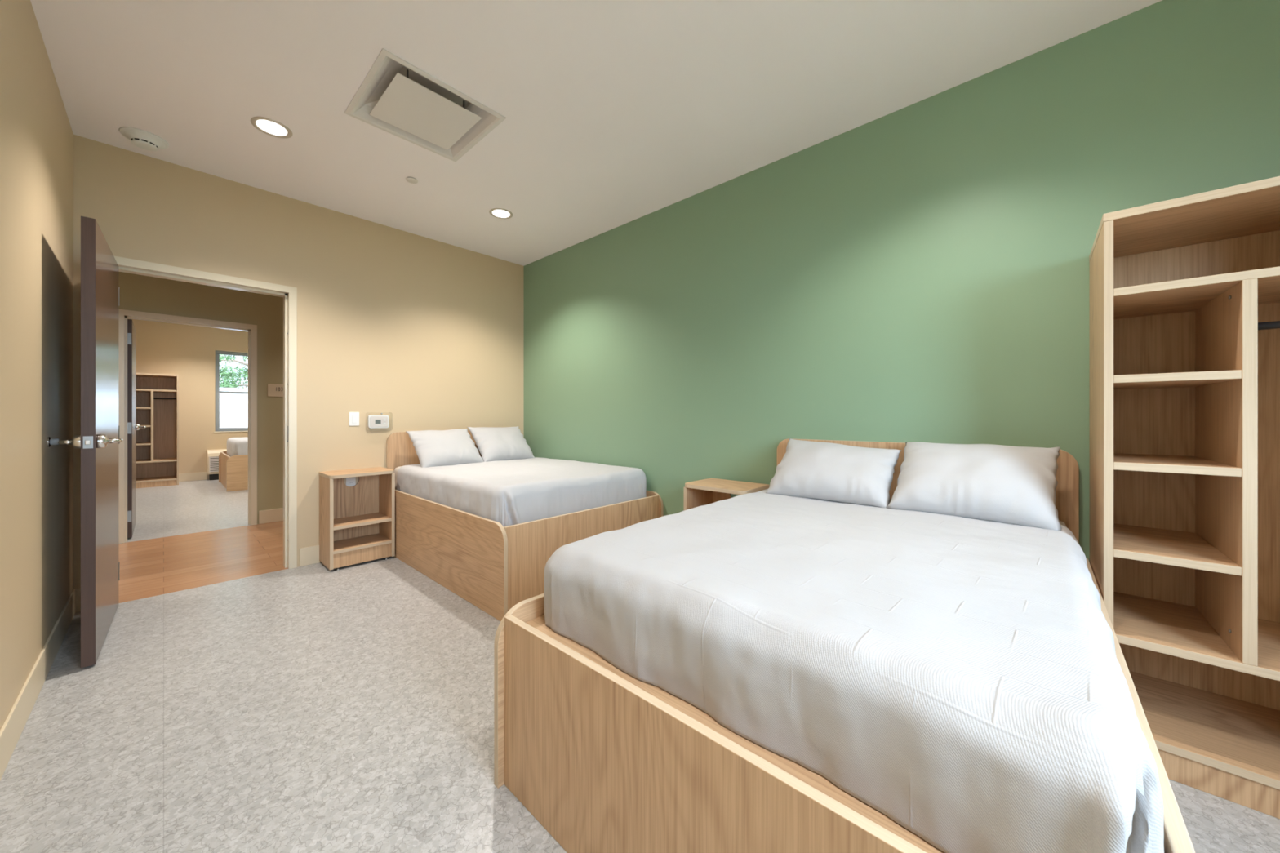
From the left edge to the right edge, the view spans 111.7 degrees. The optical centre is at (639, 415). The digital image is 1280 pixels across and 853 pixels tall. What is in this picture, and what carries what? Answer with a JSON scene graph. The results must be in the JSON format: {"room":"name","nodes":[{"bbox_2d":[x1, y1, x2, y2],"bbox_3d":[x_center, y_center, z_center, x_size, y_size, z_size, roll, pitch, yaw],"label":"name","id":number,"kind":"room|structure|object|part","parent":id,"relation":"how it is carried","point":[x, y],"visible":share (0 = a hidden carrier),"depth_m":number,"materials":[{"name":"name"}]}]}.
{"room":"shared bedroom","nodes":[
{"label":"shared bedroom","id":0,"kind":"room"},
{"bbox_2d":[0,0,73,729],"bbox_3d":[-1.353,-0.257,0.652,5.779,2.913,0.120,0,0,42],"label":"wall","id":1,"kind":"structure","parent":0,"point":[37,135],"depth_m":1.77,"materials":[{"name":"beige paint"}]},
{"bbox_2d":[0,589,75,780],"bbox_3d":[-1.307,1.127,0.697,5.770,0.145,0.009,0,0,42],"label":"baseboard","id":2,"kind":"structure","parent":1,"relation":"attached to","point":[11,731],"depth_m":1.78,"materials":[{"name":"beige plastic"}]},
{"bbox_2d":[47,436,59,447],"bbox_3d":[-2.803,0.125,2.076,0.052,0.052,0.033,0,0,42],"label":"door stop","id":3,"kind":"object","parent":1,"relation":"attached to","point":[51,442],"visible":0.84,"depth_m":2.07,"materials":[{"name":"silver metal"}]},
{"bbox_3d":[-2.811,0.125,2.067,0.052,0.052,0.008,0,0,42],"label":"mounting plate","id":4,"kind":"part","parent":3,"relation":"part of","materials":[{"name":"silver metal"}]},
{"bbox_2d":[127,318,248,473],"bbox_3d":[-7.811,-0.257,8.643,0.150,2.913,3.430,0,0,42],"label":"wall","id":5,"kind":"structure","parent":0,"point":[188,352],"depth_m":8.02,"materials":[{"name":"beige paint"}]},
{"bbox_2d":[213,350,248,432],"bbox_3d":[-7.796,-0.465,8.643,0.152,1.570,0.990,0,0,42],"label":"window","id":6,"kind":"structure","parent":5,"relation":"attached to","point":[218,392],"depth_m":8.36,"materials":[{"name":"grey metal"}]},
{"bbox_3d":[-7.771,0.310,8.619,0.082,0.020,0.990,0,0,42],"label":"sill","id":7,"kind":"part","parent":6,"relation":"part of","materials":[{"name":"beige metal"}]},
{"bbox_3d":[-7.842,-0.825,8.684,0.030,0.780,0.880,0,0,42],"label":"sash","id":8,"kind":"part","parent":6,"relation":"part of","materials":[{"name":"grey"}]},
{"bbox_3d":[-7.816,-0.105,8.660,0.030,0.740,0.880,0,0,42],"label":"sash","id":9,"kind":"part","parent":6,"relation":"part of","materials":[{"name":"grey glass"}]},
{"bbox_2d":[178,471,208,481],"bbox_3d":[-5.902,1.127,6.902,5.017,0.145,3.190,0,0,42],"label":"baseboard","id":10,"kind":"structure","parent":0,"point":[191,476],"depth_m":8.03,"materials":[{"name":"beige plastic"}]},
{"bbox_2d":[118,271,283,524],"bbox_3d":[-4.081,-0.257,5.073,0.140,2.913,6.400,0,0,42],"label":"wall","id":11,"kind":"structure","parent":0,"point":[140,293],"depth_m":4.80,"materials":[{"name":"beige paint"}]},
{"bbox_2d":[127,319,146,537],"bbox_3d":[-5.308,0.124,4.529,0.929,2.128,0.193,0,0,42],"label":"door","id":12,"kind":"structure","parent":11,"relation":"in","point":[132,426],"depth_m":4.24,"materials":[{"name":"brown wood"}]},
{"bbox_2d":[118,309,257,543],"bbox_3d":[-4.621,0.100,4.480,0.164,2.200,0.995,0,0,42],"label":"trim","id":13,"kind":"structure","parent":11,"relation":"attached to","point":[123,314],"depth_m":4.22,"materials":[{"name":"beige metal"}]},
{"bbox_2d":[258,507,283,524],"bbox_3d":[-4.026,1.127,5.022,0.009,0.145,6.400,0,0,42],"label":"baseboard","id":14,"kind":"structure","parent":11,"relation":"attached to","point":[277,514],"depth_m":4.88,"materials":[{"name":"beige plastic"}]},
{"bbox_2d":[267,383,283,396],"bbox_3d":[-4.103,-0.288,4.938,0.008,0.142,0.200,0,0,42],"label":"room sign","id":15,"kind":"object","parent":11,"relation":"attached to","point":[273,389],"visible":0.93,"depth_m":4.91,"materials":[{"name":"beige plastic"}]},
{"bbox_2d":[73,134,523,589],"bbox_3d":[-2.441,-0.257,3.852,0.140,2.913,3.384,0,0,42],"label":"wall","id":16,"kind":"structure","parent":0,"point":[422,333],"depth_m":3.62,"materials":[{"name":"beige paint"}]},
{"bbox_2d":[57,216,123,668],"bbox_3d":[-2.954,0.124,2.386,0.969,2.128,0.193,0,0,44],"label":"door","id":17,"kind":"structure","parent":16,"relation":"in","point":[99,440],"depth_m":2.12,"materials":[{"name":"brown wood"}]},
{"bbox_3d":[-2.753,0.125,2.088,0.136,0.022,0.044,0,0,44],"label":"lever handle","id":18,"kind":"part","parent":17,"relation":"part of","materials":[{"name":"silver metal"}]},
{"bbox_3d":[-2.614,0.126,2.057,0.001,0.058,0.030,0,0,44],"label":"latch plate","id":19,"kind":"part","parent":17,"relation":"part of","materials":[{"name":"silver metal"}]},
{"bbox_3d":[-2.650,0.125,2.195,0.136,0.022,0.044,0,0,44],"label":"lever handle","id":20,"kind":"part","parent":17,"relation":"part of","materials":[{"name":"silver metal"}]},
{"bbox_2d":[74,545,320,613],"bbox_3d":[-2.389,1.127,3.798,0.009,0.145,3.135,0,0,42],"label":"baseboard","id":21,"kind":"structure","parent":16,"relation":"attached to","point":[308,555],"depth_m":3.48,"materials":[{"name":"beige plastic"}]},
{"bbox_2d":[113,255,297,568],"bbox_3d":[-3.113,0.093,3.115,0.164,2.213,1.010,0,0,42],"label":"trim","id":22,"kind":"structure","parent":16,"relation":"attached to","point":[289,294],"depth_m":3.41,"materials":[{"name":"beige paint"}]},
{"bbox_2d":[346,476,355,486],"bbox_3d":[-2.470,0.548,3.710,0.009,0.114,0.070,0,0,42],"label":"wall outlet","id":23,"kind":"object","parent":16,"relation":"attached to","point":[350,482],"visible":0.59,"depth_m":3.71,"materials":[{"name":"white plastic"}]},
{"bbox_2d":[349,412,359,426],"bbox_3d":[-2.452,0.028,3.728,0.010,0.116,0.074,0,0,42],"label":"light switch","id":24,"kind":"object","parent":16,"relation":"attached to","point":[353,416],"visible":1,"depth_m":3.73,"materials":[{"name":"white plastic"}]},
{"bbox_2d":[367,415,389,428],"bbox_3d":[-2.321,0.053,3.857,0.030,0.116,0.165,0,0,42],"label":"thermostat","id":25,"kind":"object","parent":16,"relation":"attached to","point":[373,421],"visible":1,"depth_m":3.84,"materials":[{"name":"white plastic"}]},
{"bbox_2d":[30,0,1162,266],"bbox_3d":[-0.250,-1.763,1.855,6.069,0.100,3.384,0,0,42],"label":"ceiling","id":26,"kind":"structure","parent":0,"point":[617,113],"depth_m":2.21,"materials":[{"name":"white paint"}]},
{"bbox_2d":[119,126,168,151],"bbox_3d":[-3.049,-1.684,2.674,0.202,0.058,0.202,0,0,42],"label":"smoke detector","id":27,"kind":"object","parent":26,"relation":"attached to","point":[142,139],"visible":1,"depth_m":2.64,"materials":[{"name":"white plastic"}]},
{"bbox_2d":[250,116,293,138],"bbox_3d":[-2.187,-1.710,2.581,0.192,0.006,0.192,0,0,42],"label":"recessed light","id":28,"kind":"object","parent":26,"relation":"in","point":[269,126],"visible":1,"depth_m":2.58,"materials":[{"name":"beige plastic"}]},
{"bbox_2d":[405,177,417,183],"bbox_3d":[-1.655,-1.708,3.150,0.080,0.009,0.080,0,0,42],"label":"sprinkler cover","id":29,"kind":"object","parent":26,"relation":"attached to","point":[411,180],"visible":1,"depth_m":3.14,"materials":[{"name":"white metal"}]},
{"bbox_2d":[344,48,506,161],"bbox_3d":[-1.219,-1.756,2.471,0.636,0.105,0.636,0,0,42],"label":"ceiling vent","id":30,"kind":"object","parent":26,"relation":"in","point":[396,97],"visible":1,"depth_m":2.44,"materials":[{"name":"white metal"}]},
{"bbox_2d":[488,208,512,218],"bbox_3d":[-1.175,-1.710,3.676,0.192,0.006,0.192,0,0,42],"label":"recessed light","id":31,"kind":"object","parent":26,"relation":"in","point":[500,213],"visible":1,"depth_m":3.67,"materials":[{"name":"beige plastic"}]},
{"bbox_2d":[0,479,1279,852],"bbox_3d":[-3.047,1.250,4.131,13.270,0.100,6.600,0,0,42],"label":"floor","id":32,"kind":"structure","parent":0,"point":[313,708],"depth_m":1.72,"materials":[{"name":"grey carpet"}]},
{"bbox_2d":[136,373,178,488],"bbox_3d":[-8.397,0.245,7.480,0.546,1.910,0.616,0,0,42],"label":"wardrobe","id":33,"kind":"object","parent":32,"relation":"on","point":[157,394],"visible":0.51,"depth_m":7.62,"materials":[{"name":"brown wood"}]},
{"bbox_2d":[136,442,151,445],"bbox_3d":[-8.496,0.478,7.368,0.532,0.027,0.268,0,0,42],"label":"cubby shelf","id":34,"kind":"object","parent":33,"relation":"attached to","point":[137,443],"depth_m":7.26,"materials":[{"name":"brown wood"}]},
{"bbox_2d":[136,407,151,408],"bbox_3d":[-8.496,-0.128,7.368,0.532,0.027,0.268,0,0,42],"label":"cubby shelf","id":35,"kind":"object","parent":33,"relation":"attached to","point":[136,407],"depth_m":7.23,"materials":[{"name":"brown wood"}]},
{"bbox_2d":[136,457,177,463],"bbox_3d":[-8.395,0.773,7.477,0.534,0.028,0.566,0,0,42],"label":"shelf","id":36,"kind":"object","parent":33,"relation":"attached to","point":[139,460],"depth_m":7.45,"materials":[{"name":"brown wood"}]},
{"bbox_2d":[136,388,177,392],"bbox_3d":[-8.395,-0.429,7.477,0.534,0.027,0.566,0,0,42],"label":"shelf","id":37,"kind":"object","parent":33,"relation":"attached to","point":[138,390],"depth_m":7.45,"materials":[{"name":"brown wood"}]},
{"bbox_3d":[-8.395,1.095,7.477,0.534,0.027,0.566,0,0,42],"label":"panel","id":38,"kind":"part","parent":33,"relation":"part of","materials":[{"name":"brown wood"}]},
{"bbox_3d":[-8.397,-0.696,7.480,0.546,0.028,0.616,0,0,42],"label":"panel","id":39,"kind":"part","parent":33,"relation":"part of","materials":[{"name":"brown wood"}]},
{"bbox_3d":[-8.279,-0.300,7.572,0.025,0.025,0.270,0,0,42],"label":"hanging rod","id":40,"kind":"part","parent":33,"relation":"part of","materials":[{"name":"black metal"}]},
{"bbox_3d":[-8.199,0.259,7.698,0.545,1.882,0.024,0,0,42],"label":"panel","id":41,"kind":"part","parent":33,"relation":"part of","materials":[{"name":"brown wood"}]},
{"bbox_2d":[206,448,226,479],"bbox_3d":[-7.699,0.920,8.479,0.234,0.560,1.070,0,0,42],"label":"air conditioner","id":42,"kind":"object","parent":32,"relation":"on","point":[212,455],"visible":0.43,"depth_m":8.09,"materials":[{"name":"beige plastic"}]},
{"bbox_2d":[208,456,218,472],"bbox_3d":[-7.616,0.900,8.404,0.009,0.300,1.020,0,0,42],"label":"grille","id":43,"kind":"object","parent":42,"relation":"attached to","point":[213,460],"depth_m":8.07,"materials":[{"name":"grey"}]},
{"bbox_2d":[218,450,248,491],"bbox_3d":[-6.375,0.675,8.103,1.450,1.050,2.048,0,0,42],"label":"platform bed","id":44,"kind":"object","parent":32,"relation":"on","point":[233,470],"visible":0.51,"depth_m":6.98,"materials":[{"name":"brown wood"}]},
{"bbox_3d":[-6.902,0.917,8.583,0.025,0.565,2.048,0,0,42],"label":"rail","id":45,"kind":"part","parent":44,"relation":"part of","materials":[{"name":"brown wood"}]},
{"bbox_3d":[-7.042,0.927,7.372,1.400,0.546,0.025,0,0,42],"label":"footboard","id":46,"kind":"part","parent":44,"relation":"part of","materials":[{"name":"brown wood"}]},
{"bbox_3d":[-5.848,0.917,7.623,0.025,0.565,2.048,0,0,42],"label":"rail","id":47,"kind":"part","parent":44,"relation":"part of","materials":[{"name":"brown wood"}]},
{"bbox_3d":[-6.330,0.577,8.152,1.358,0.243,1.863,0,0,42],"label":"mattress","id":48,"kind":"object","parent":44,"relation":"on","visible":0},
{"bbox_2d":[226,436,248,457],"bbox_3d":[-6.425,0.542,8.046,1.410,0.311,1.729,0,0,42],"label":"blanket","id":49,"kind":"object","parent":48,"relation":"on","point":[235,446],"visible":0.19,"depth_m":7.06,"materials":[{"name":"grey fabric"}]},
{"bbox_2d":[319,466,395,570],"bbox_3d":[-2.339,0.829,3.599,0.352,0.742,0.460,0,0,42],"label":"nightstand","id":50,"kind":"object","parent":32,"relation":"on","point":[366,508],"visible":1,"depth_m":3.63,"materials":[{"name":"brown wood"}]},
{"bbox_3d":[-2.488,0.833,3.443,0.338,0.698,0.024,0,0,42],"label":"panel","id":51,"kind":"part","parent":50,"relation":"part of","materials":[{"name":"brown wood"}]},
{"bbox_3d":[-2.459,0.763,3.708,0.010,0.559,0.408,0,0,42],"label":"panel","id":52,"kind":"part","parent":50,"relation":"part of","materials":[{"name":"brown wood"}]},
{"bbox_2d":[333,512,391,530],"bbox_3d":[-2.337,0.870,3.598,0.316,0.026,0.408,0,0,42],"label":"shelf","id":53,"kind":"object","parent":50,"relation":"attached to","point":[356,519],"depth_m":3.60,"materials":[{"name":"brown wood"}]},
{"bbox_2d":[333,533,391,554],"bbox_3d":[-2.337,1.055,3.597,0.318,0.024,0.408,0,0,42],"label":"shelf","id":54,"kind":"object","parent":50,"relation":"attached to","point":[366,541],"depth_m":3.58,"materials":[{"name":"brown wood"}]},
{"bbox_3d":[-2.197,0.833,3.762,0.338,0.698,0.024,0,0,42],"label":"panel","id":55,"kind":"part","parent":50,"relation":"part of","materials":[{"name":"brown wood"}]},
{"bbox_2d":[386,430,663,621],"bbox_3d":[-1.057,0.675,3.735,2.060,1.050,1.450,0,0,42],"label":"platform bed","id":56,"kind":"object","parent":32,"relation":"on","point":[495,567],"visible":0.5,"depth_m":2.90,"materials":[{"name":"brown wood"}]},
{"bbox_2d":[394,466,401,489],"bbox_3d":[-1.107,0.578,3.787,1.863,0.243,1.350,0,0,42],"label":"mattress","id":57,"kind":"object","parent":56,"relation":"on","point":[397,468],"visible":0.09,"depth_m":3.85,"materials":[{"name":"beige fabric"}]},
{"bbox_2d":[395,457,646,526],"bbox_3d":[-1.037,0.566,3.730,1.829,0.264,1.401,0,0,42],"label":"blanket","id":58,"kind":"object","parent":57,"relation":"on","point":[509,492],"visible":0.92,"depth_m":3.15,"materials":[{"name":"grey fabric"}]},
{"bbox_2d":[405,428,483,467],"bbox_3d":[-1.793,0.294,4.021,0.350,0.331,0.576,0,0,41],"label":"pillow","id":59,"kind":"object","parent":58,"relation":"on","point":[433,448],"visible":0.96,"depth_m":3.92,"materials":[{"name":"grey fabric"}]},
{"bbox_2d":[466,426,534,462],"bbox_3d":[-1.408,0.284,4.452,0.360,0.346,0.584,0,0,43],"label":"pillow","id":60,"kind":"object","parent":58,"relation":"on","point":[493,443],"visible":0.94,"depth_m":4.34,"materials":[{"name":"grey fabric"}]},
{"bbox_3d":[-1.537,0.917,3.208,2.060,0.565,0.025,0,0,42],"label":"rail","id":61,"kind":"part","parent":56,"relation":"part of","materials":[{"name":"brown wood"}]},
{"bbox_3d":[-1.808,0.675,4.419,0.025,1.050,1.390,0,0,42],"label":"headboard","id":62,"kind":"part","parent":56,"relation":"part of","materials":[{"name":"brown wood"}]},
{"bbox_3d":[-0.321,0.927,3.064,0.025,0.546,1.400,0,0,42],"label":"footboard","id":63,"kind":"part","parent":56,"relation":"part of","materials":[{"name":"brown wood"}]},
{"bbox_3d":[-0.577,0.917,4.261,2.060,0.565,0.025,0,0,42],"label":"rail","id":64,"kind":"part","parent":56,"relation":"part of","materials":[{"name":"brown wood"}]},
{"bbox_2d":[684,478,769,510],"bbox_3d":[0.575,0.829,2.917,0.460,0.742,0.352,0,0,42],"label":"nightstand","id":65,"kind":"object","parent":32,"relation":"on","point":[708,491],"visible":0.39,"depth_m":2.94,"materials":[{"name":"brown wood"}]},
{"bbox_3d":[0.419,0.833,3.066,0.024,0.698,0.338,0,0,42],"label":"panel","id":66,"kind":"part","parent":65,"relation":"part of","materials":[{"name":"brown wood"}]},
{"bbox_3d":[0.684,0.763,3.037,0.408,0.559,0.010,0,0,42],"label":"panel","id":67,"kind":"part","parent":65,"relation":"part of","materials":[{"name":"brown wood"}]},
{"bbox_2d":[493,438,1195,852],"bbox_3d":[0.760,0.675,1.673,1.475,1.050,2.048,0,0,42],"label":"platform bed","id":68,"kind":"object","parent":32,"relation":"on","point":[606,759],"visible":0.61,"depth_m":1.03,"materials":[{"name":"brown wood"}]},
{"bbox_3d":[0.224,0.917,2.161,0.025,0.565,2.048,0,0,42],"label":"rail","id":69,"kind":"part","parent":68,"relation":"part of","materials":[{"name":"brown wood"}]},
{"bbox_3d":[0.093,0.927,0.942,1.425,0.546,0.025,0,0,42],"label":"footboard","id":70,"kind":"part","parent":68,"relation":"part of","materials":[{"name":"brown wood"}]},
{"bbox_3d":[1.440,0.675,2.420,1.415,1.050,0.025,0,0,42],"label":"headboard","id":71,"kind":"part","parent":68,"relation":"part of","materials":[{"name":"brown wood"}]},
{"bbox_2d":[889,498,1066,526],"bbox_3d":[0.804,0.578,1.722,1.358,0.243,1.863,0,0,42],"label":"mattress","id":72,"kind":"object","parent":68,"relation":"on","point":[1060,522],"visible":0.02,"depth_m":1.90,"materials":[{"name":"beige fabric"}]},
{"bbox_2d":[543,488,1164,852],"bbox_3d":[0.725,0.567,1.637,1.413,0.263,1.783,0,0,42],"label":"blanket","id":73,"kind":"object","parent":72,"relation":"on","point":[961,679],"visible":0.94,"depth_m":0.92,"materials":[{"name":"grey fabric"}]},
{"bbox_2d":[765,438,901,508],"bbox_3d":[1.058,0.297,2.404,0.648,0.313,0.352,0,0,44],"label":"pillow","id":74,"kind":"object","parent":73,"relation":"on","point":[824,471],"visible":0.97,"depth_m":2.29,"materials":[{"name":"grey fabric"}]},
{"bbox_2d":[887,442,1061,530],"bbox_3d":[1.514,0.294,1.992,0.600,0.320,0.367,0,0,44],"label":"pillow","id":75,"kind":"object","parent":73,"relation":"on","point":[1000,483],"visible":1,"depth_m":1.89,"materials":[{"name":"grey fabric"}]},
{"bbox_3d":[1.295,0.917,1.184,0.025,0.565,2.048,0,0,42],"label":"rail","id":76,"kind":"part","parent":68,"relation":"part of","materials":[{"name":"brown wood"}]},
{"bbox_2d":[1088,176,1279,818],"bbox_3d":[2.040,0.245,1.522,0.616,1.910,0.546,0,0,42],"label":"wardrobe","id":77,"kind":"object","parent":32,"relation":"on","point":[1184,291],"visible":0.8,"depth_m":1.58,"materials":[{"name":"brown wood"}]},
{"bbox_3d":[1.823,0.259,1.721,0.024,1.882,0.545,0,0,42],"label":"panel","id":78,"kind":"part","parent":77,"relation":"part of","materials":[{"name":"brown wood"}]},
{"bbox_2d":[1113,523,1241,575],"bbox_3d":[1.928,0.478,1.620,0.268,0.027,0.532,0,0,42],"label":"cubby shelf","id":79,"kind":"object","parent":77,"relation":"attached to","point":[1177,546],"depth_m":1.53,"materials":[{"name":"brown wood"}]},
{"bbox_2d":[1113,453,1241,476],"bbox_3d":[1.928,0.174,1.620,0.268,0.027,0.532,0,0,42],"label":"cubby shelf","id":80,"kind":"object","parent":77,"relation":"attached to","point":[1175,463],"depth_m":1.47,"materials":[{"name":"brown wood"}]},
{"bbox_2d":[1113,369,1241,389],"bbox_3d":[1.928,-0.128,1.620,0.268,0.027,0.532,0,0,42],"label":"cubby shelf","id":81,"kind":"object","parent":77,"relation":"attached to","point":[1221,378],"depth_m":1.46,"materials":[{"name":"brown wood"}]},
{"bbox_3d":[2.040,-0.696,1.522,0.616,0.028,0.546,0,0,42],"label":"panel","id":82,"kind":"part","parent":77,"relation":"part of","materials":[{"name":"brown wood"}]},
{"bbox_2d":[1113,591,1279,680],"bbox_3d":[2.038,0.773,1.518,0.566,0.028,0.534,0,0,42],"label":"shelf","id":83,"kind":"object","parent":77,"relation":"attached to","point":[1173,627],"depth_m":1.51,"materials":[{"name":"brown wood"}]},
{"bbox_2d":[1113,266,1279,319],"bbox_3d":[2.038,-0.429,1.518,0.566,0.027,0.534,0,0,42],"label":"shelf","id":84,"kind":"object","parent":77,"relation":"attached to","point":[1188,296],"depth_m":1.50,"materials":[{"name":"brown wood"}]},
{"bbox_3d":[2.220,0.214,1.719,0.566,1.792,0.008,0,0,42],"label":"panel","id":85,"kind":"part","parent":77,"relation":"part of","materials":[{"name":"brown wood"}]},
{"bbox_3d":[2.038,1.095,1.518,0.566,0.027,0.534,0,0,42],"label":"panel","id":86,"kind":"part","parent":77,"relation":"part of","materials":[{"name":"brown wood"}]},
{"bbox_3d":[2.133,-0.300,1.403,0.270,0.025,0.025,0,0,42],"label":"hanging rod","id":87,"kind":"part","parent":77,"relation":"part of","materials":[{"name":"black metal"}]},
{"bbox_2d":[523,0,1279,562],"bbox_3d":[0.845,-0.257,3.064,5.779,2.913,0.120,0,0,42],"label":"wall","id":88,"kind":"structure","parent":0,"point":[918,272],"depth_m":2.41,"materials":[{"name":"green paint"}]},
{"label":"outside","id":89,"kind":"structure","parent":0,"visible":0},
{"bbox_3d":[-20.941,1.310,19.088,33.330,0.180,60.000,0,0,42],"label":"ground","id":90,"kind":"structure","parent":89,"visible":0},
{"bbox_2d":[219,354,248,388],"bbox_3d":[-15.199,-2.291,17.791,6.078,7.197,6.107,0,0,-6],"label":"juniper tree","id":91,"kind":"object","parent":90,"relation":"on","point":[225,383],"visible":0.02,"depth_m":16.03,"materials":[{"name":"green plant"}]},
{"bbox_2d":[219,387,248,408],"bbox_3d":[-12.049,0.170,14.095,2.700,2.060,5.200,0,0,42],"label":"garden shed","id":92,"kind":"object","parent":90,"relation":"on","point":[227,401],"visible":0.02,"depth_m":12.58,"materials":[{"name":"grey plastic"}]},
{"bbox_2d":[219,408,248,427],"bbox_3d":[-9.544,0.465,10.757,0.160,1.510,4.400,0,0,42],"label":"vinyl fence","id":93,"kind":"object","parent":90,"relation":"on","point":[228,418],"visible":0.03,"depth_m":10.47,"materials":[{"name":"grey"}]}
]}

